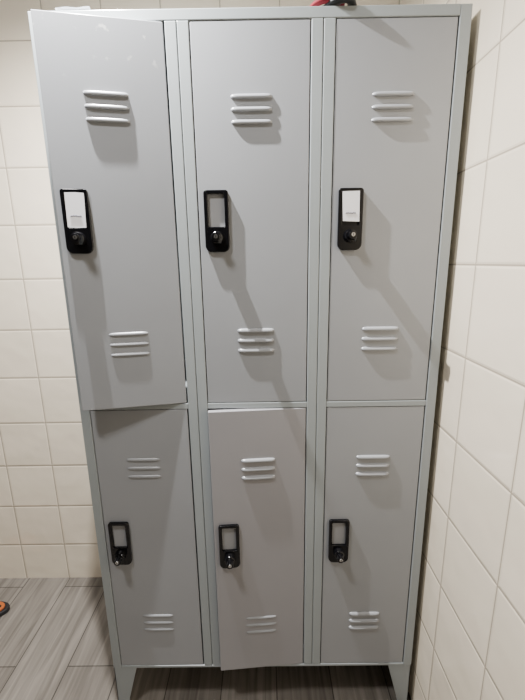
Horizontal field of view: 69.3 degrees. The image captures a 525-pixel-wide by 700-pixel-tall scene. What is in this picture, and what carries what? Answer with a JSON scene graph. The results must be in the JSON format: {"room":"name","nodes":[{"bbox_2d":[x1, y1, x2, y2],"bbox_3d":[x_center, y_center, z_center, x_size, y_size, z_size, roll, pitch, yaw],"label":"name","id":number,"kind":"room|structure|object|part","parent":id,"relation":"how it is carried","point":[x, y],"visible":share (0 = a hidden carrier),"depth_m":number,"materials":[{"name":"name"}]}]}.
{"room":"changing room","nodes":[
{"label":"changing room","id":0,"kind":"room"},
{"bbox_2d":[0,0,401,577],"bbox_3d":[-1.110,-0.410,1.409,3.318,2.900,0.100,-1,13,0],"label":"wall","id":1,"kind":"structure","parent":0,"point":[47,523],"depth_m":1.45,"materials":[{"name":"beige tile"}]},
{"bbox_2d":[0,577,410,699],"bbox_3d":[-1.090,1.482,-0.108,3.318,0.100,3.912,-1,13,0],"label":"floor","id":2,"kind":"structure","parent":0,"point":[55,644],"depth_m":1.29,"materials":[{"name":"grey tile"}]},
{"bbox_2d":[0,601,9,616],"bbox_3d":[-1.149,1.030,1.500,0.264,0.055,0.090,-4,13,-11],"label":"sandal","id":3,"kind":"object","parent":2,"relation":"on","point":[4,606],"visible":1,"depth_m":1.52,"materials":[{"name":"rubber"}]},
{"bbox_2d":[28,3,472,699],"bbox_3d":[-0.012,0.167,1.166,0.900,1.854,0.550,-1,13,0],"label":"locker","id":4,"kind":"object","parent":2,"relation":"on","point":[253,207],"visible":1,"depth_m":0.90,"materials":[{"name":"grey metal"}]},
{"bbox_2d":[55,6,89,10],"bbox_3d":[-0.386,-0.703,0.819,0.070,0.007,0.100,-1,13,0],"label":"paper sheet","id":5,"kind":"object","parent":4,"relation":"on","point":[84,7],"visible":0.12,"depth_m":0.77,"materials":[{"name":"white paper"}]},
{"bbox_3d":[-0.399,-0.276,0.819,0.055,0.133,0.009,-3,13,-10],"label":"latch plate","id":6,"kind":"part","parent":4,"relation":"part of","materials":[{"name":"black plastic"}]},
{"bbox_3d":[-0.320,-0.262,0.851,0.246,0.823,0.014,-3,13,-10],"label":"door","id":7,"kind":"part","parent":4,"relation":"part of","materials":[{"name":"grey metal"}]},
{"bbox_3d":[-0.391,0.533,1.047,0.055,0.133,0.009,-1,13,0],"label":"latch plate","id":8,"kind":"part","parent":4,"relation":"part of","materials":[{"name":"black plastic"}]},
{"bbox_3d":[-0.415,1.034,1.203,0.068,0.160,0.068,-1,13,0],"label":"leg","id":9,"kind":"part","parent":4,"relation":"part of","materials":[{"name":"grey metal"}]},
{"bbox_3d":[-0.308,0.551,1.063,0.246,0.821,0.014,-1,13,0],"label":"door","id":10,"kind":"part","parent":4,"relation":"part of","materials":[{"name":"grey metal"}]},
{"bbox_3d":[-0.103,-0.289,0.856,0.055,0.133,0.009,-1,13,0],"label":"latch plate","id":11,"kind":"part","parent":4,"relation":"part of","materials":[{"name":"black plastic"}]},
{"bbox_3d":[-0.089,0.533,1.031,0.055,0.133,0.009,-2,13,-4],"label":"latch plate","id":12,"kind":"part","parent":4,"relation":"part of","materials":[{"name":"black plastic"}]},
{"bbox_3d":[-0.020,-0.271,0.872,0.246,0.823,0.014,-1,13,0],"label":"door","id":13,"kind":"part","parent":4,"relation":"part of","materials":[{"name":"grey metal"}]},
{"bbox_3d":[-0.008,0.549,1.053,0.246,0.821,0.014,-2,13,-4],"label":"door","id":14,"kind":"part","parent":4,"relation":"part of","materials":[{"name":"grey metal"}]},
{"bbox_2d":[310,0,356,5],"bbox_3d":[0.147,-0.715,0.792,0.098,0.026,0.093,-1,13,0],"label":"strap","id":15,"kind":"object","parent":4,"relation":"on","point":[316,2],"visible":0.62,"depth_m":0.77,"materials":[{"name":"rubber"}]},
{"bbox_3d":[0.209,0.525,1.045,0.055,0.133,0.009,-1,13,0],"label":"latch plate","id":16,"kind":"part","parent":4,"relation":"part of","materials":[{"name":"black plastic"}]},
{"bbox_3d":[0.197,-0.293,0.855,0.055,0.133,0.009,-1,13,0],"label":"latch plate","id":17,"kind":"part","parent":4,"relation":"part of","materials":[{"name":"black plastic"}]},
{"bbox_3d":[0.293,0.542,1.061,0.246,0.821,0.014,-1,13,0],"label":"door","id":18,"kind":"part","parent":4,"relation":"part of","materials":[{"name":"grey metal"}]},
{"bbox_3d":[0.280,-0.276,0.871,0.246,0.823,0.014,-1,13,0],"label":"door","id":19,"kind":"part","parent":4,"relation":"part of","materials":[{"name":"grey metal"}]},
{"bbox_3d":[0.415,1.022,1.200,0.068,0.160,0.068,-1,13,0],"label":"leg","id":20,"kind":"part","parent":4,"relation":"part of","materials":[{"name":"grey metal"}]},
{"bbox_2d":[401,0,524,699],"bbox_3d":[0.497,-0.002,-0.454,0.100,2.900,3.712,-1,13,0],"label":"wall","id":21,"kind":"structure","parent":0,"point":[469,638],"depth_m":0.78,"materials":[{"name":"beige tile"}]}
]}

